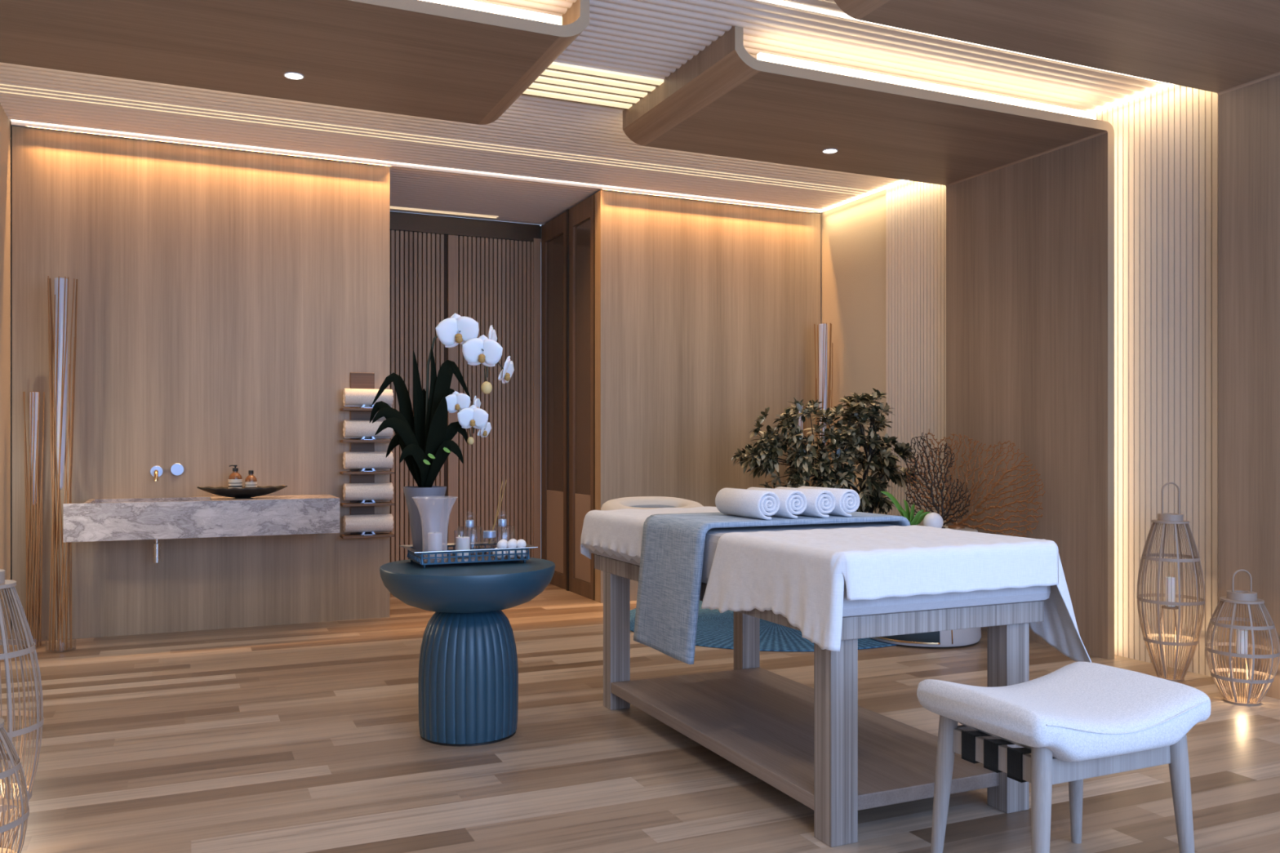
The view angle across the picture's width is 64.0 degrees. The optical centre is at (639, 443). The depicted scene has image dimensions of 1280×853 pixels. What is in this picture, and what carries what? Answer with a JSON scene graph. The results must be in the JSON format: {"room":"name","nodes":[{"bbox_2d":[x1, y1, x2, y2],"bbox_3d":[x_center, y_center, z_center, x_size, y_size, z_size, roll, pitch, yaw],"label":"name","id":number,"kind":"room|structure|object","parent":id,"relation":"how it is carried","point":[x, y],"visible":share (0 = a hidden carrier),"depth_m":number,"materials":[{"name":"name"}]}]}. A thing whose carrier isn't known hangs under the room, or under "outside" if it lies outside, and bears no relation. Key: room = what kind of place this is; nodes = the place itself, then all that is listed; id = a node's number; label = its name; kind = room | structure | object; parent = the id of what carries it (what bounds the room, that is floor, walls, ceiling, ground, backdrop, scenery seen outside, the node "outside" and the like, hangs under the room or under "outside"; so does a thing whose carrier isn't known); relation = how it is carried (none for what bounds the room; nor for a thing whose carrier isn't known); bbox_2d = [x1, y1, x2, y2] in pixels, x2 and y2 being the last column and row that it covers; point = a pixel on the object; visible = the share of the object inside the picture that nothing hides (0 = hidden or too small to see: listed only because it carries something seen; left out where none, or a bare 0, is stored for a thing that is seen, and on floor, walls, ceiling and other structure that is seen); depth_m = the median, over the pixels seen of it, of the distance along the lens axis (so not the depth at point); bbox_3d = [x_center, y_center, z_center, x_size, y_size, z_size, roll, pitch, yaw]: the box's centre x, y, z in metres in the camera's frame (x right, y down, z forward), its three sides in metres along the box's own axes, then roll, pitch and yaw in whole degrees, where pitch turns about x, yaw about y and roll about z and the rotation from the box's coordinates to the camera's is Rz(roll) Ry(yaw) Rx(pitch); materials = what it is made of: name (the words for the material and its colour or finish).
{"room":"spa massage room","nodes":[
{"label":"spa massage room","id":0,"kind":"room"},
{"bbox_2d":[0,102,12,653],"bbox_3d":[-2.091,-0.375,2.242,0.100,3.150,9.000,0,0,-24],"label":"wall","id":1,"kind":"structure","parent":0,"point":[6,126],"depth_m":5.98,"materials":[{"name":"beige paint"}]},
{"bbox_2d":[283,71,303,79],"bbox_3d":[-1.638,-1.742,4.846,0.092,0.003,0.092,0,0,-24],"label":"recessed light","id":2,"kind":"object","parent":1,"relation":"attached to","point":[291,75],"visible":1,"depth_m":4.84,"materials":[{"name":"white plastic"}]},
{"bbox_2d":[0,0,589,124],"bbox_3d":[-1.655,-1.841,4.519,2.555,0.197,1.322,0,0,-24],"label":"ceiling panel","id":3,"kind":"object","parent":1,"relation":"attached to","point":[417,58],"depth_m":4.48,"materials":[{"name":"brown wood"}]},
{"bbox_2d":[11,119,819,212],"bbox_3d":[-1.139,-1.921,7.288,5.735,0.023,0.001,0,0,-24],"label":"led strip","id":4,"kind":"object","parent":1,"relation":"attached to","point":[12,122],"depth_m":7.01,"materials":[{"name":"beige plastic"}]},
{"bbox_2d":[422,0,561,25],"bbox_3d":[-1.450,-1.822,3.952,2.425,0.056,0.030,0,0,-24],"label":"led strip","id":5,"kind":"object","parent":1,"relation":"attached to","point":[469,4],"visible":0.52,"depth_m":4.33,"materials":[{"name":"beige plastic"}]},
{"bbox_2d":[12,125,389,641],"bbox_3d":[-2.781,-0.356,6.680,2.244,3.113,0.140,0,0,-24],"label":"wall","id":6,"kind":"structure","parent":0,"point":[229,300],"depth_m":6.57,"materials":[{"name":"brown wood"}]},
{"bbox_2d":[150,466,163,480],"bbox_3d":[-3.028,0.185,6.410,0.072,0.092,0.152,0,0,-24],"label":"faucet","id":7,"kind":"object","parent":6,"relation":"attached to","point":[156,472],"visible":1,"depth_m":6.46,"materials":[{"name":"silver metal"}]},
{"bbox_2d":[170,463,183,475],"bbox_3d":[-2.945,0.163,6.517,0.078,0.078,0.024,0,0,-24],"label":"handle","id":8,"kind":"object","parent":6,"relation":"attached to","point":[176,469],"visible":1,"depth_m":6.51,"materials":[{"name":"silver metal"}]},
{"bbox_2d":[62,494,339,563],"bbox_3d":[-2.690,0.534,6.371,1.526,0.385,0.498,0,0,-24],"label":"basin","id":9,"kind":"object","parent":6,"relation":"attached to","point":[177,517],"visible":1,"depth_m":6.15,"materials":[{"name":"grey stone"}]},
{"bbox_2d":[196,485,287,498],"bbox_3d":[-2.479,0.302,6.395,0.528,0.078,0.178,0,0,-24],"label":"bowl","id":10,"kind":"object","parent":9,"relation":"on","point":[244,492],"visible":0.99,"depth_m":6.34,"materials":[{"name":"black ceramic"}]},
{"bbox_2d":[228,465,242,488],"bbox_3d":[-2.522,0.229,6.381,0.082,0.196,0.082,0,0,-24],"label":"bottle","id":11,"kind":"object","parent":10,"relation":"in","point":[235,479],"visible":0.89,"depth_m":6.35,"materials":[{"name":"brown glass"}]},
{"bbox_2d":[244,470,257,488],"bbox_3d":[-2.440,0.247,6.423,0.074,0.160,0.074,0,0,-24],"label":"bottle","id":12,"kind":"object","parent":10,"relation":"in","point":[251,481],"visible":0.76,"depth_m":6.40,"materials":[{"name":"brown glass"}]},
{"bbox_2d":[11,124,391,166],"bbox_3d":[-2.737,-1.921,6.583,2.242,0.023,0.002,0,0,-24],"label":"trim","id":13,"kind":"structure","parent":6,"relation":"attached to","point":[11,124],"depth_m":6.53,"materials":[{"name":"beige"}]},
{"bbox_2d":[339,372,395,538],"bbox_3d":[-1.847,0.072,6.930,0.340,1.115,0.165,0,0,-24],"label":"towel rack","id":14,"kind":"object","parent":6,"relation":"attached to","point":[357,380],"visible":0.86,"depth_m":6.95,"materials":[{"name":"brown wood"}]},
{"bbox_2d":[339,440,391,442],"bbox_3d":[-1.843,-0.018,6.920,0.340,0.018,0.142,0,0,-24],"label":"shelf","id":15,"kind":"object","parent":14,"relation":"attached to","point":[340,441],"depth_m":6.85,"materials":[{"name":"brown wood"}]},
{"bbox_2d":[339,407,394,411],"bbox_3d":[-1.843,-0.231,6.920,0.340,0.018,0.142,0,0,-24],"label":"shelf","id":16,"kind":"object","parent":14,"relation":"attached to","point":[344,409],"depth_m":6.84,"materials":[{"name":"brown wood"}]},
{"bbox_2d":[339,533,395,538],"bbox_3d":[-1.843,0.621,6.920,0.340,0.018,0.142,0,0,-24],"label":"shelf","id":17,"kind":"object","parent":14,"relation":"attached to","point":[352,535],"depth_m":6.87,"materials":[{"name":"brown wood"}]},
{"bbox_2d":[339,502,395,506],"bbox_3d":[-1.843,0.408,6.920,0.340,0.018,0.142,0,0,-24],"label":"shelf","id":18,"kind":"object","parent":14,"relation":"attached to","point":[352,504],"depth_m":6.88,"materials":[{"name":"brown wood"}]},
{"bbox_2d":[339,471,395,474],"bbox_3d":[-1.843,0.195,6.920,0.340,0.018,0.142,0,0,-24],"label":"shelf","id":19,"kind":"object","parent":14,"relation":"attached to","point":[341,472],"depth_m":6.87,"materials":[{"name":"brown wood"}]},
{"bbox_2d":[342,514,393,533],"bbox_3d":[-1.837,0.537,6.921,0.320,0.118,0.123,0,0,-24],"label":"rolled towel","id":20,"kind":"object","parent":14,"relation":"on","point":[366,522],"visible":1,"depth_m":6.87,"materials":[{"name":"white fabric"}]},
{"bbox_2d":[342,482,393,501],"bbox_3d":[-1.837,0.324,6.921,0.320,0.117,0.122,0,0,-24],"label":"rolled towel","id":21,"kind":"object","parent":14,"relation":"on","point":[351,491],"visible":1,"depth_m":6.87,"materials":[{"name":"white fabric"}]},
{"bbox_2d":[342,451,393,469],"bbox_3d":[-1.837,0.111,6.921,0.320,0.116,0.120,0,0,-24],"label":"rolled towel","id":22,"kind":"object","parent":14,"relation":"on","point":[351,460],"visible":1,"depth_m":6.88,"materials":[{"name":"white fabric"}]},
{"bbox_2d":[342,388,393,407],"bbox_3d":[-1.837,-0.310,6.921,0.320,0.122,0.117,0,0,-24],"label":"rolled towel","id":23,"kind":"object","parent":14,"relation":"on","point":[352,397],"visible":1,"depth_m":6.87,"materials":[{"name":"white fabric"}]},
{"bbox_2d":[342,420,393,438],"bbox_3d":[-1.837,-0.099,6.921,0.320,0.121,0.119,0,0,-24],"label":"rolled towel","id":24,"kind":"object","parent":14,"relation":"on","point":[351,428],"visible":0.86,"depth_m":6.87,"materials":[{"name":"white fabric"}]},
{"bbox_2d":[389,211,539,562],"bbox_3d":[-1.950,-0.365,8.566,2.326,3.130,0.088,0,0,-24],"label":"wall","id":25,"kind":"structure","parent":0,"point":[499,253],"depth_m":8.76,"materials":[{"name":"brown wood"}]},
{"bbox_2d":[389,212,541,241],"bbox_3d":[-1.937,-1.843,8.536,2.326,0.139,0.037,0,0,-24],"label":"trim","id":26,"kind":"structure","parent":25,"relation":"attached to","point":[397,221],"depth_m":8.71,"materials":[{"name":"brown wood"}]},
{"bbox_2d":[533,238,541,559],"bbox_3d":[-0.908,-0.300,8.993,0.066,3.000,0.042,0,0,-24],"label":"trim","id":27,"kind":"structure","parent":25,"relation":"attached to","point":[537,242],"depth_m":8.97,"materials":[{"name":"brown wood"}]},
{"bbox_2d":[483,530,495,537],"bbox_3d":[-0.656,0.395,4.466,0.055,0.030,0.055,0,0,-24],"label":"cap","id":28,"kind":"object","parent":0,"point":[486,534],"depth_m":4.44,"materials":[{"name":"silver metal"}]},
{"bbox_2d":[0,0,1165,225],"bbox_3d":[0.347,-1.990,3.999,5.885,0.120,10.220,0,0,-24],"label":"ceiling","id":29,"kind":"structure","parent":0,"point":[651,38],"depth_m":5.98,"materials":[{"name":"beige wood"}]},
{"bbox_2d":[0,84,870,195],"bbox_3d":[-0.885,-1.934,6.707,5.725,0.012,0.143,0,0,-24],"label":"recessed light","id":30,"kind":"object","parent":29,"relation":"in","point":[0,84],"visible":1,"depth_m":6.43,"materials":[{"name":"beige plastic"}]},
{"bbox_2d":[389,205,498,217],"bbox_3d":[-2.060,-1.934,8.351,1.850,0.012,0.062,0,0,-24],"label":"recessed light","id":31,"kind":"object","parent":29,"relation":"in","point":[390,206],"visible":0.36,"depth_m":8.54,"materials":[{"name":"beige plastic"}]},
{"bbox_2d":[521,62,663,109],"bbox_3d":[-0.309,-1.930,5.522,1.800,0.024,0.525,0,0,-24],"label":"recessed light","id":32,"kind":"object","parent":29,"relation":"in","point":[559,81],"visible":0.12,"depth_m":5.50,"materials":[{"name":"beige plastic"}]},
{"bbox_2d":[758,0,1167,83],"bbox_3d":[1.331,-1.938,4.806,3.250,0.024,0.014,0,0,-24],"label":"led strip","id":33,"kind":"object","parent":29,"relation":"attached to","point":[782,2],"visible":0.24,"depth_m":4.62,"materials":[{"name":"beige plastic"}]},
{"bbox_2d":[818,83,1173,212],"bbox_3d":[2.233,-1.929,6.824,0.020,0.022,3.640,0,0,-24],"label":"led strip","id":34,"kind":"object","parent":29,"relation":"attached to","point":[1159,86],"visible":0.42,"depth_m":5.88,"materials":[{"name":"beige plastic"}]},
{"bbox_2d":[0,583,1279,852],"bbox_3d":[0.351,1.250,3.990,5.985,0.100,10.400,0,0,-24],"label":"floor","id":35,"kind":"structure","parent":0,"point":[296,738],"depth_m":3.88,"materials":[{"name":"brown wood"}]},
{"bbox_2d":[0,717,29,852],"bbox_3d":[-1.712,0.888,2.587,0.291,0.624,0.291,0,0,0],"label":"lantern","id":36,"kind":"object","parent":35,"relation":"on","point":[24,807],"visible":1,"depth_m":2.62,"materials":[{"name":"brown wicker"}]},
{"bbox_2d":[0,760,4,847],"bbox_3d":[-1.839,0.934,2.868,0.099,0.509,0.100,0,0,-24],"label":"candle","id":37,"kind":"object","parent":36,"relation":"in","point":[1,843],"depth_m":2.90,"materials":[{"name":"white wax"}]},
{"bbox_2d":[0,568,44,848],"bbox_3d":[-1.848,0.698,2.870,0.307,1.004,0.307,0,0,0],"label":"lantern","id":38,"kind":"object","parent":35,"relation":"on","point":[5,584],"visible":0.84,"depth_m":2.88,"materials":[{"name":"brown wicker"}]},
{"bbox_2d":[22,391,44,647],"bbox_3d":[-3.579,0.446,6.051,0.132,1.508,0.132,0,0,-24],"label":"bamboo poles","id":39,"kind":"object","parent":35,"relation":"on","point":[34,397],"visible":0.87,"depth_m":6.03,"materials":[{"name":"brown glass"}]},
{"bbox_2d":[47,275,77,651],"bbox_3d":[-3.359,0.118,5.947,0.164,2.163,0.156,0,0,-24],"label":"bamboo poles","id":40,"kind":"object","parent":35,"relation":"on","point":[58,366],"visible":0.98,"depth_m":5.92,"materials":[{"name":"brown wood"}]},
{"bbox_2d":[379,557,555,746],"bbox_3d":[-0.712,0.851,4.255,0.718,0.698,0.718,0,0,23],"label":"side table","id":41,"kind":"object","parent":35,"relation":"on","point":[468,677],"visible":1,"depth_m":4.08,"materials":[{"name":"blue ceramic"}]},
{"bbox_2d":[399,541,537,568],"bbox_3d":[-0.736,0.472,4.381,0.522,0.070,0.314,0,0,-24],"label":"serving tray","id":42,"kind":"object","parent":41,"relation":"on","point":[477,557],"visible":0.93,"depth_m":4.29,"materials":[{"name":"silver metal"}]},
{"bbox_2d":[412,496,457,562],"bbox_3d":[-0.853,0.354,4.258,0.188,0.266,0.188,0,0,-24],"label":"hurricane vase","id":43,"kind":"object","parent":42,"relation":"on","point":[431,561],"visible":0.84,"depth_m":4.25,"materials":[{"name":"clear glass"}]},
{"bbox_2d":[427,531,442,557],"bbox_3d":[-0.853,0.420,4.258,0.058,0.110,0.058,0,0,-24],"label":"candle","id":44,"kind":"object","parent":43,"relation":"in","point":[434,539],"visible":0.87,"depth_m":4.23,"materials":[{"name":"white wax"}]},
{"bbox_2d":[369,313,514,557],"bbox_3d":[-0.855,-0.037,4.442,0.634,1.049,0.321,0,0,-24],"label":"potted orchid","id":45,"kind":"object","parent":42,"relation":"on","point":[424,438],"visible":0.98,"depth_m":4.38,"materials":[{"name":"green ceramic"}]},
{"bbox_2d":[461,520,479,527],"bbox_3d":[-0.747,0.392,4.491,0.110,0.192,0.110,0,0,-24],"label":"glass jar","id":46,"kind":"object","parent":42,"relation":"on","point":[468,523],"visible":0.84,"depth_m":4.48,"materials":[{"name":"white"}]},
{"bbox_2d":[483,480,506,544],"bbox_3d":[-0.634,0.322,4.476,0.110,0.330,0.060,0,0,-24],"label":"reed diffuser","id":47,"kind":"object","parent":42,"relation":"on","point":[486,534],"visible":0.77,"depth_m":4.46,"materials":[{"name":"silver glass"}]},
{"bbox_2d":[492,514,507,526],"bbox_3d":[-0.612,0.392,4.551,0.110,0.192,0.110,0,0,-24],"label":"glass jar","id":48,"kind":"object","parent":42,"relation":"on","point":[500,522],"visible":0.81,"depth_m":4.54,"materials":[{"name":"white"}]},
{"bbox_2d":[497,551,506,559],"bbox_3d":[-0.590,0.465,4.342,0.044,0.044,0.044,0,0,-24],"label":"decorative ball","id":49,"kind":"object","parent":42,"relation":"on","point":[498,552],"visible":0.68,"depth_m":4.33,"materials":[{"name":"white ceramic"}]},
{"bbox_2d":[497,540,506,548],"bbox_3d":[-0.587,0.432,4.353,0.044,0.044,0.044,0,0,-24],"label":"decorative ball","id":50,"kind":"object","parent":49,"relation":"on","point":[501,544],"visible":0.74,"depth_m":4.34,"materials":[{"name":"white ceramic"}]},
{"bbox_2d":[506,547,514,558],"bbox_3d":[-0.548,0.465,4.361,0.044,0.044,0.044,0,0,-24],"label":"decorative ball","id":51,"kind":"object","parent":42,"relation":"on","point":[511,552],"visible":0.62,"depth_m":4.34,"materials":[{"name":"white ceramic"}]},
{"bbox_2d":[506,539,516,548],"bbox_3d":[-0.549,0.432,4.379,0.044,0.044,0.044,0,0,-24],"label":"decorative ball","id":52,"kind":"object","parent":51,"relation":"on","point":[510,544],"visible":0.78,"depth_m":4.36,"materials":[{"name":"white ceramic"}]},
{"bbox_2d":[516,550,526,557],"bbox_3d":[-0.506,0.465,4.379,0.044,0.044,0.044,0,0,-24],"label":"decorative ball","id":53,"kind":"object","parent":42,"relation":"on","point":[517,551],"visible":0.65,"depth_m":4.36,"materials":[{"name":"white ceramic"}]},
{"bbox_2d":[516,539,526,547],"bbox_3d":[-0.511,0.432,4.400,0.044,0.044,0.044,0,0,-24],"label":"decorative ball","id":54,"kind":"object","parent":53,"relation":"on","point":[520,543],"visible":0.73,"depth_m":4.38,"materials":[{"name":"white ceramic"}]},
{"bbox_3d":[-0.762,0.430,4.402,0.076,0.115,0.076,0,0,-24],"label":"glass","id":55,"kind":"object","parent":42,"relation":"on","visible":0},
{"bbox_2d":[455,536,470,555],"bbox_3d":[-0.762,0.439,4.402,0.060,0.085,0.060,0,0,-24],"label":"candle","id":56,"kind":"object","parent":55,"relation":"in","point":[462,543],"visible":0.86,"depth_m":4.38,"materials":[{"name":"white wax"}]},
{"bbox_2d":[630,600,897,651],"bbox_3d":[0.921,1.195,6.961,2.120,0.010,2.120,0,0,-24],"label":"round rug","id":57,"kind":"object","parent":35,"relation":"on","point":[715,629],"visible":0.22,"depth_m":6.36,"materials":[{"name":"blue fabric"}]},
{"bbox_2d":[731,387,919,515],"bbox_3d":[1.256,0.407,6.896,1.296,1.565,0.618,0,0,-24],"label":"bush","id":58,"kind":"object","parent":57,"relation":"on","point":[766,451],"visible":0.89,"depth_m":6.81,"materials":[{"name":"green plant"}]},
{"bbox_2d":[871,524,981,647],"bbox_3d":[1.740,0.857,6.319,0.698,0.664,0.690,0,0,-24],"label":"table","id":59,"kind":"object","parent":57,"relation":"on","point":[957,637],"visible":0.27,"depth_m":6.01,"materials":[{"name":"grey stone"}]},
{"bbox_2d":[880,491,929,525],"bbox_3d":[1.590,0.404,6.138,0.328,0.242,0.109,0,0,-24],"label":"bromeliad","id":60,"kind":"object","parent":59,"relation":"on","point":[919,517],"visible":0.7,"depth_m":6.13,"materials":[{"name":"green plant"}]},
{"bbox_2d":[923,512,943,528],"bbox_3d":[1.748,0.467,6.104,0.116,0.116,0.115,0,0,-24],"label":"decorative ball","id":61,"kind":"object","parent":59,"relation":"on","point":[931,519],"visible":0.78,"depth_m":6.06,"materials":[{"name":"white ceramic"}]},
{"bbox_2d":[903,433,970,528],"bbox_3d":[1.827,0.226,6.305,0.463,0.597,0.080,0,0,40],"label":"ornament","id":62,"kind":"object","parent":59,"relation":"on","point":[931,495],"visible":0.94,"depth_m":6.32,"materials":[{"name":"brown metal"}]},
{"bbox_2d":[906,428,1045,537],"bbox_3d":[2.049,0.228,6.303,0.932,0.648,0.099,0,0,43],"label":"ornament","id":63,"kind":"object","parent":59,"relation":"on","point":[957,526],"visible":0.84,"depth_m":6.23,"materials":[{"name":"orange metal"}]},
{"bbox_2d":[792,405,806,454],"bbox_3d":[1.280,0.446,8.205,0.132,1.508,0.132,0,0,-24],"label":"vase","id":64,"kind":"object","parent":35,"relation":"on","point":[800,423],"visible":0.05,"depth_m":8.18,"materials":[{"name":"clear glass"}]},
{"bbox_2d":[588,496,1050,847],"bbox_3d":[0.469,0.737,4.264,0.865,0.927,2.393,0,0,-24],"label":"massage table","id":65,"kind":"object","parent":35,"relation":"on","point":[838,757],"visible":0.53,"depth_m":3.41,"materials":[{"name":"grey wood"}]},
{"bbox_2d":[580,506,719,564],"bbox_3d":[0.297,0.427,4.630,0.923,0.239,0.814,0,0,-24],"label":"sheet","id":66,"kind":"object","parent":65,"relation":"on","point":[619,532],"visible":0.44,"depth_m":4.54,"materials":[{"name":"white fabric"}]},
{"bbox_2d":[633,511,910,664],"bbox_3d":[0.525,0.543,4.111,0.963,0.517,0.559,0,0,-24],"label":"blanket","id":67,"kind":"object","parent":65,"relation":"on","point":[673,544],"visible":0.68,"depth_m":3.90,"materials":[{"name":"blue fabric"}]},
{"bbox_2d":[715,488,780,519],"bbox_3d":[0.413,0.230,3.966,0.100,0.107,0.335,0,0,-24],"label":"rolled towel","id":68,"kind":"object","parent":67,"relation":"on","point":[754,504],"visible":1,"depth_m":3.88,"materials":[{"name":"white fabric"}]},
{"bbox_2d":[746,487,807,519],"bbox_3d":[0.525,0.230,4.029,0.100,0.108,0.335,0,0,-24],"label":"rolled towel","id":69,"kind":"object","parent":67,"relation":"on","point":[792,501],"visible":0.44,"depth_m":3.88,"materials":[{"name":"white fabric"}]},
{"bbox_2d":[774,486,835,518],"bbox_3d":[0.642,0.230,4.068,0.099,0.107,0.335,0,0,-24],"label":"rolled towel","id":70,"kind":"object","parent":67,"relation":"on","point":[820,502],"visible":0.4,"depth_m":3.92,"materials":[{"name":"white fabric"}]},
{"bbox_2d":[798,486,860,516],"bbox_3d":[0.747,0.230,4.128,0.100,0.108,0.335,0,0,-24],"label":"rolled towel","id":71,"kind":"object","parent":67,"relation":"on","point":[847,500],"visible":0.41,"depth_m":3.98,"materials":[{"name":"white fabric"}]},
{"bbox_2d":[611,667,999,810],"bbox_3d":[0.563,1.097,3.996,0.772,0.047,1.678,0,0,-24],"label":"shelf","id":72,"kind":"object","parent":65,"relation":"attached to","point":[760,721],"depth_m":3.78,"materials":[{"name":"grey wood"}]},
{"bbox_2d":[701,524,1091,662],"bbox_3d":[0.860,0.525,3.526,1.041,0.428,0.839,0,0,-24],"label":"sheet","id":73,"kind":"object","parent":65,"relation":"on","point":[798,575],"visible":0.99,"depth_m":3.22,"materials":[{"name":"white fabric"}]},
{"bbox_2d":[813,322,832,482],"bbox_3d":[1.467,0.118,8.215,0.156,2.163,0.161,0,0,-24],"label":"pole","id":74,"kind":"object","parent":35,"relation":"on","point":[822,347],"visible":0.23,"depth_m":8.19,"materials":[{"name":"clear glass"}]},
{"bbox_2d":[916,661,1210,852],"bbox_3d":[1.149,0.925,2.802,0.624,0.552,0.466,0,0,-24],"label":"footstool","id":75,"kind":"object","parent":35,"relation":"on","point":[1077,722],"visible":1,"depth_m":2.69,"materials":[{"name":"white fabric"}]},
{"bbox_2d":[1137,482,1204,681],"bbox_3d":[2.705,0.698,5.222,0.307,1.004,0.307,0,0,0],"label":"lantern","id":76,"kind":"object","parent":35,"relation":"on","point":[1177,519],"visible":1,"depth_m":5.20,"materials":[{"name":"brown wicker"}]},
{"bbox_2d":[1157,576,1178,678],"bbox_3d":[2.714,0.934,5.221,0.099,0.509,0.100,0,0,-24],"label":"candle","id":77,"kind":"object","parent":76,"relation":"on","point":[1171,580],"depth_m":5.20,"materials":[{"name":"wax"}]},
{"bbox_2d":[1204,568,1279,706],"bbox_3d":[2.797,0.891,4.760,0.299,0.617,0.299,0,0,0],"label":"lantern","id":78,"kind":"object","parent":35,"relation":"on","point":[1235,597],"visible":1,"depth_m":4.72,"materials":[{"name":"brown wicker"}]},
{"bbox_2d":[1227,629,1250,702],"bbox_3d":[2.806,1.027,4.758,0.099,0.324,0.100,0,0,-24],"label":"candle","id":79,"kind":"object","parent":78,"relation":"on","point":[1246,699],"depth_m":4.74,"materials":[{"name":"wax"}]},
{"bbox_2d":[594,190,820,603],"bbox_3d":[0.575,-0.356,8.180,1.970,3.113,0.140,0,0,-24],"label":"wall","id":80,"kind":"structure","parent":0,"point":[706,313],"depth_m":8.03,"materials":[{"name":"brown wood"}]},
{"bbox_2d":[606,189,818,213],"bbox_3d":[0.597,-1.921,8.073,1.924,0.023,0.002,0,0,-24],"label":"trim","id":81,"kind":"structure","parent":80,"relation":"attached to","point":[606,189],"depth_m":8.06,"materials":[{"name":"beige"}]},
{"bbox_2d":[817,84,1217,676],"bbox_3d":[3.291,-0.375,4.646,0.120,3.150,9.000,0,0,-24],"label":"wall","id":82,"kind":"structure","parent":0,"point":[1166,140],"depth_m":5.70,"materials":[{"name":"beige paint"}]},
{"bbox_2d":[822,148,837,153],"bbox_3d":[1.130,-1.742,6.091,0.092,0.003,0.092,0,0,-24],"label":"recessed light","id":83,"kind":"object","parent":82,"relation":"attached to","point":[828,150],"visible":1,"depth_m":6.09,"materials":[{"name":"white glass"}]},
{"bbox_2d":[622,26,1114,659],"bbox_3d":[1.274,-0.370,5.827,2.420,3.140,1.322,0,0,-24],"label":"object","id":84,"kind":"structure","parent":82,"relation":"attached to","point":[1030,192],"depth_m":5.95,"materials":[{"name":"brown wood"}]},
{"bbox_2d":[756,52,1095,119],"bbox_3d":[1.551,-1.822,5.293,2.170,0.056,0.030,0,0,-24],"label":"led strip","id":85,"kind":"object","parent":82,"relation":"attached to","point":[762,56],"visible":0.52,"depth_m":5.22,"materials":[{"name":"beige plastic"}]},
{"bbox_2d":[834,0,1279,699],"bbox_3d":[2.117,-0.370,4.026,2.350,3.140,1.325,0,0,-24],"label":"trim","id":86,"kind":"structure","parent":82,"relation":"attached to","point":[1230,49],"depth_m":4.84,"materials":[{"name":"brown wood"}]},
{"bbox_3d":[-0.560,-0.375,8.512,0.080,3.150,1.400,0,0,-24],"label":"wall","id":87,"kind":"structure","parent":0,"visible":0},
{"bbox_2d":[541,211,565,589],"bbox_3d":[-0.710,-0.356,8.697,0.045,3.112,0.660,0,0,-24],"label":"door","id":88,"kind":"structure","parent":87,"relation":"in","point":[553,232],"depth_m":8.74,"materials":[{"name":"brown wood"}]},
{"bbox_2d":[565,208,568,591],"bbox_3d":[-0.570,-0.356,8.376,0.060,3.113,0.040,0,0,-24],"label":"trim","id":89,"kind":"structure","parent":87,"relation":"attached to","point":[567,210],"depth_m":8.35,"materials":[{"name":"brown wood"}]},
{"bbox_2d":[568,194,595,600],"bbox_3d":[-0.442,-0.356,8.096,0.045,3.112,0.576,0,0,-24],"label":"door","id":90,"kind":"structure","parent":87,"relation":"in","point":[581,215],"depth_m":8.13,"materials":[{"name":"brown wood"}]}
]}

